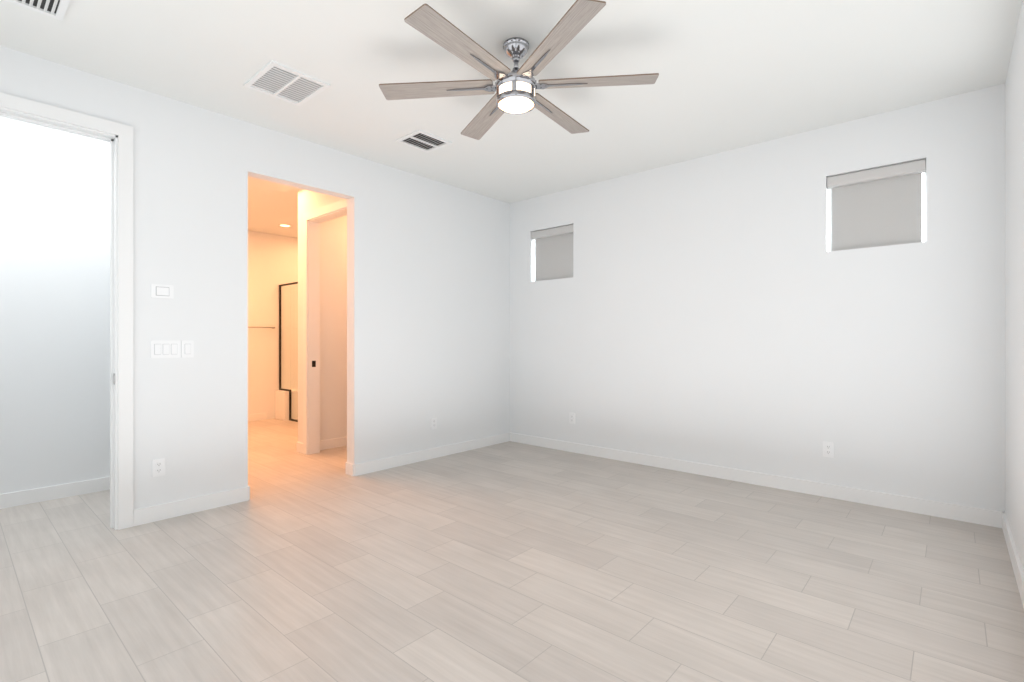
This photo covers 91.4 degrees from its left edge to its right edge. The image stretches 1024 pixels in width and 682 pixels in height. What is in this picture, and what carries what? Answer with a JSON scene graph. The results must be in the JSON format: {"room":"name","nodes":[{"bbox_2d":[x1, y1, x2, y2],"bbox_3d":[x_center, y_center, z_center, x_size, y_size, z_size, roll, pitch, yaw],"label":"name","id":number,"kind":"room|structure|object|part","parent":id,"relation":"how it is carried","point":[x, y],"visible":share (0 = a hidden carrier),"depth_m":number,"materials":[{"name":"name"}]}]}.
{"room":"empty bedroom","nodes":[
{"label":"empty bedroom","id":0,"kind":"room"},
{"bbox_2d":[0,116,109,493],"bbox_3d":[-3.995,-0.220,3.104,0.120,2.780,3.020,0,0,41],"label":"wall","id":1,"kind":"structure","parent":0,"point":[54,306],"depth_m":3.69,"materials":[{"name":"paint"}]},
{"bbox_2d":[0,477,109,508],"bbox_3d":[-3.944,1.120,3.060,0.014,0.100,2.780,0,0,41],"label":"baseboard","id":2,"kind":"structure","parent":1,"relation":"attached to","point":[24,497],"depth_m":3.69,"materials":[{"name":"white paint"}]},
{"bbox_2d":[0,45,509,509],"bbox_3d":[-2.119,-0.220,3.571,0.120,2.780,6.200,0,0,41],"label":"wall","id":3,"kind":"structure","parent":0,"point":[428,299],"depth_m":3.67,"materials":[{"name":"paint"}]},
{"bbox_2d":[0,92,132,529],"bbox_3d":[-2.773,-0.089,2.828,0.152,2.519,0.997,0,0,41],"label":"door frame","id":4,"kind":"structure","parent":3,"relation":"attached to","point":[123,133],"depth_m":3.11,"materials":[{"name":"white paint"}]},
{"bbox_3d":[-2.773,-0.055,2.828,0.126,2.450,0.859,0,0,41],"label":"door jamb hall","id":5,"kind":"part","parent":4,"relation":"part of","materials":[{"name":"white paint"}]},
{"bbox_2d":[152,458,164,476],"bbox_3d":[-2.305,0.825,3.262,0.009,0.115,0.072,0,0,41],"label":"electrical outlet","id":6,"kind":"object","parent":3,"relation":"attached to","point":[158,467],"visible":1,"depth_m":3.26,"materials":[{"name":"white plastic"}]},
{"bbox_2d":[151,284,173,298],"bbox_3d":[-2.290,-0.325,3.277,0.011,0.090,0.125,0,0,41],"label":"thermostat","id":7,"kind":"object","parent":3,"relation":"attached to","point":[162,291],"visible":1,"depth_m":3.27,"materials":[{"name":"white plastic"}]},
{"bbox_2d":[151,340,180,357],"bbox_3d":[-2.278,0.054,3.292,0.010,0.115,0.165,0,0,41],"label":"light switch","id":8,"kind":"object","parent":3,"relation":"attached to","point":[165,348],"visible":1,"depth_m":3.29,"materials":[{"name":"white plastic"}]},
{"bbox_2d":[181,340,193,357],"bbox_3d":[-2.196,0.054,3.385,0.010,0.115,0.072,0,0,41],"label":"light switch","id":9,"kind":"object","parent":3,"relation":"attached to","point":[187,348],"visible":1,"depth_m":3.38,"materials":[{"name":"white plastic"}]},
{"bbox_2d":[133,485,249,525],"bbox_3d":[-2.161,1.120,3.422,0.014,0.100,0.702,0,0,41],"label":"baseboard","id":10,"kind":"structure","parent":3,"relation":"attached to","point":[146,515],"depth_m":3.39,"materials":[{"name":"white paint"}]},
{"bbox_2d":[348,432,511,475],"bbox_3d":[-0.703,1.120,5.080,0.014,0.100,2.024,0,0,41],"label":"baseboard","id":11,"kind":"structure","parent":3,"relation":"attached to","point":[404,459],"depth_m":4.88,"materials":[{"name":"white paint"}]},
{"bbox_2d":[431,417,436,428],"bbox_3d":[-0.779,0.822,4.996,0.009,0.115,0.072,0,0,41],"label":"electrical outlet","id":12,"kind":"object","parent":3,"relation":"attached to","point":[434,423],"visible":1,"depth_m":5.00,"materials":[{"name":"white plastic"}]},
{"bbox_2d":[248,230,295,418],"bbox_3d":[-4.014,-0.220,7.170,0.120,2.780,3.300,0,0,41],"label":"wall","id":13,"kind":"structure","parent":0,"point":[275,262],"depth_m":7.50,"materials":[{"name":"paint"}]},
{"bbox_2d":[248,413,266,420],"bbox_3d":[-4.306,1.120,6.735,0.014,0.100,1.940,0,0,41],"label":"baseboard","id":14,"kind":"structure","parent":13,"relation":"attached to","point":[260,416],"depth_m":7.36,"materials":[{"name":"white paint"}]},
{"bbox_2d":[296,189,299,441],"bbox_3d":[-1.599,-0.220,5.978,0.120,2.780,1.900,0,0,41],"label":"wall","id":15,"kind":"structure","parent":0,"point":[297,239],"depth_m":5.29,"materials":[{"name":"paint"}]},
{"bbox_2d":[297,442,302,452],"bbox_3d":[-1.655,1.120,6.017,0.014,0.100,1.914,0,0,41],"label":"baseboard","id":16,"kind":"structure","parent":15,"relation":"attached to","point":[299,445],"depth_m":5.24,"materials":[{"name":"white paint"}]},
{"bbox_2d":[300,189,346,442],"bbox_3d":[-1.737,-0.220,4.913,1.080,2.780,0.120,0,0,41],"label":"wall","id":17,"kind":"structure","parent":0,"point":[333,233],"depth_m":5.45,"materials":[{"name":"paint"}]},
{"bbox_2d":[303,199,346,454],"bbox_3d":[-1.767,-0.040,4.940,0.800,2.420,0.126,0,0,41],"label":"door frame","id":18,"kind":"structure","parent":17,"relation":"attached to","point":[313,333],"depth_m":5.19,"materials":[{"name":"white paint"}]},
{"bbox_2d":[320,437,346,449],"bbox_3d":[-1.509,1.120,5.978,0.014,0.100,1.780,0,0,41],"label":"baseboard","id":19,"kind":"structure","parent":17,"relation":"attached to","point":[336,442],"depth_m":5.47,"materials":[{"name":"white paint"}]},
{"bbox_2d":[0,0,1021,237],"bbox_3d":[-1.881,-1.670,3.495,8.179,0.120,6.400,0,0,41],"label":"ceiling","id":20,"kind":"structure","parent":0,"point":[734,74],"depth_m":2.93,"materials":[{"name":"paint"}]},
{"bbox_2d":[5,0,69,20],"bbox_3d":[-2.210,-1.603,2.226,0.410,0.013,0.360,0,0,41],"label":"ceiling vent","id":21,"kind":"object","parent":20,"relation":"in","point":[56,9],"visible":1,"depth_m":2.40,"materials":[{"name":"white metal"}]},
{"bbox_2d":[243,60,329,105],"bbox_3d":[-1.411,-1.603,3.135,0.410,0.013,0.360,0,0,41],"label":"ceiling vent","id":22,"kind":"object","parent":20,"relation":"in","point":[272,78],"visible":0.98,"depth_m":3.12,"materials":[{"name":"white metal"}]},
{"bbox_2d":[396,129,451,152],"bbox_3d":[-0.709,-1.603,4.022,0.300,0.013,0.330,0,0,41],"label":"ceiling vent","id":23,"kind":"object","parent":20,"relation":"in","point":[422,140],"visible":1,"depth_m":4.01,"materials":[{"name":"white metal"}]},
{"bbox_2d":[379,0,658,139],"bbox_3d":[0.022,-1.444,2.718,1.412,0.333,1.500,0,0,41],"label":"ceiling fan","id":24,"kind":"object","parent":20,"relation":"hanging from","point":[515,89],"visible":1,"depth_m":2.63,"materials":[{"name":"wood"}]},
{"bbox_2d":[498,95,534,112],"bbox_3d":[0.022,-1.281,2.718,0.196,0.008,0.196,0,0,41],"label":"diffuser","id":25,"kind":"object","parent":24,"relation":"attached to","point":[506,103],"depth_m":2.69,"materials":[{"name":"white glass"}]},
{"bbox_2d":[0,418,1023,681],"bbox_3d":[-1.881,1.220,3.495,8.179,0.100,6.400,0,0,41],"label":"floor","id":26,"kind":"structure","parent":0,"point":[512,562],"depth_m":2.42,"materials":[{"name":"tile"}]},
{"bbox_2d":[275,282,297,421],"bbox_3d":[-3.111,0.158,7.495,0.802,2.024,0.520,0,0,41],"label":"shower","id":27,"kind":"object","parent":26,"relation":"on","point":[286,403],"visible":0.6,"depth_m":7.44,"materials":[{"name":"clear glass"}]},
{"bbox_2d":[510,83,1004,511],"bbox_3d":[0.168,-0.220,5.822,8.179,2.780,0.200,0,0,41],"label":"wall","id":28,"kind":"structure","parent":0,"point":[728,309],"depth_m":3.94,"materials":[{"name":"paint"}]},
{"bbox_2d":[531,224,572,239],"bbox_3d":[0.459,-1.196,5.497,0.577,0.083,0.073,0,0,41],"label":"window blind","id":29,"kind":"object","parent":28,"relation":"attached to","point":[557,231],"visible":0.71,"depth_m":5.47,"materials":[{"name":"grey"}]},
{"bbox_2d":[535,233,572,280],"bbox_3d":[0.465,-0.933,5.505,0.537,0.514,0.002,0,0,41],"label":"fabric","id":30,"kind":"object","parent":29,"relation":"hanging from","point":[553,257],"visible":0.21,"depth_m":5.50,"materials":[{"name":"grey fabric"}]},
{"bbox_2d":[569,413,574,423],"bbox_3d":[0.633,0.815,5.273,0.072,0.115,0.009,0,0,41],"label":"outlet","id":31,"kind":"object","parent":28,"relation":"attached to","point":[571,418],"visible":1,"depth_m":5.27,"materials":[{"name":"white plastic"}]},
{"bbox_2d":[512,433,995,526],"bbox_3d":[1.512,1.120,4.496,4.109,0.100,0.014,0,0,41],"label":"baseboard","id":32,"kind":"structure","parent":28,"relation":"attached to","point":[969,514],"depth_m":3.91,"materials":[{"name":"white paint"}]},
{"bbox_2d":[823,441,833,457],"bbox_3d":[2.370,0.813,3.744,0.072,0.115,0.009,0,0,41],"label":"outlet","id":33,"kind":"object","parent":28,"relation":"attached to","point":[828,449],"visible":1,"depth_m":3.74,"materials":[{"name":"white plastic"}]},
{"bbox_2d":[829,173,925,251],"bbox_3d":[2.682,-0.955,3.683,0.580,0.570,0.040,0,0,41],"label":"window","id":34,"kind":"structure","parent":28,"relation":"in","point":[924,185],"depth_m":3.48,"materials":[{"name":"white plastic"}]},
{"bbox_2d":[827,159,925,188],"bbox_3d":[2.611,-1.196,3.603,0.572,0.083,0.073,0,0,41],"label":"window blind","id":35,"kind":"object","parent":34,"relation":"attached to","point":[888,172],"visible":0.94,"depth_m":3.56,"materials":[{"name":"grey"}]},
{"bbox_2d":[831,173,921,249],"bbox_3d":[2.618,-0.933,3.611,0.532,0.514,0.002,0,0,41],"label":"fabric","id":36,"kind":"object","parent":35,"relation":"hanging from","point":[880,212],"visible":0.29,"depth_m":3.60,"materials":[{"name":"grey fabric"}]},
{"bbox_2d":[831,241,921,250],"bbox_3d":[2.618,-0.679,3.611,0.532,0.013,0.010,0,0,41],"label":"rail","id":37,"kind":"object","parent":34,"relation":"attached to","point":[877,246],"visible":0.57,"depth_m":3.59,"materials":[{"name":"grey"}]},
{"bbox_2d":[1005,0,1023,571],"bbox_3d":[1.518,-0.220,1.257,0.120,2.780,4.870,0,0,41],"label":"wall","id":38,"kind":"structure","parent":0,"point":[1014,296],"depth_m":2.61,"materials":[{"name":"paint"}]},
{"bbox_2d":[996,511,1023,607],"bbox_3d":[1.507,1.120,1.346,0.014,0.100,4.750,0,0,41],"label":"baseboard","id":39,"kind":"structure","parent":38,"relation":"attached to","point":[1001,519],"depth_m":2.62,"materials":[{"name":"white paint"}]}
]}

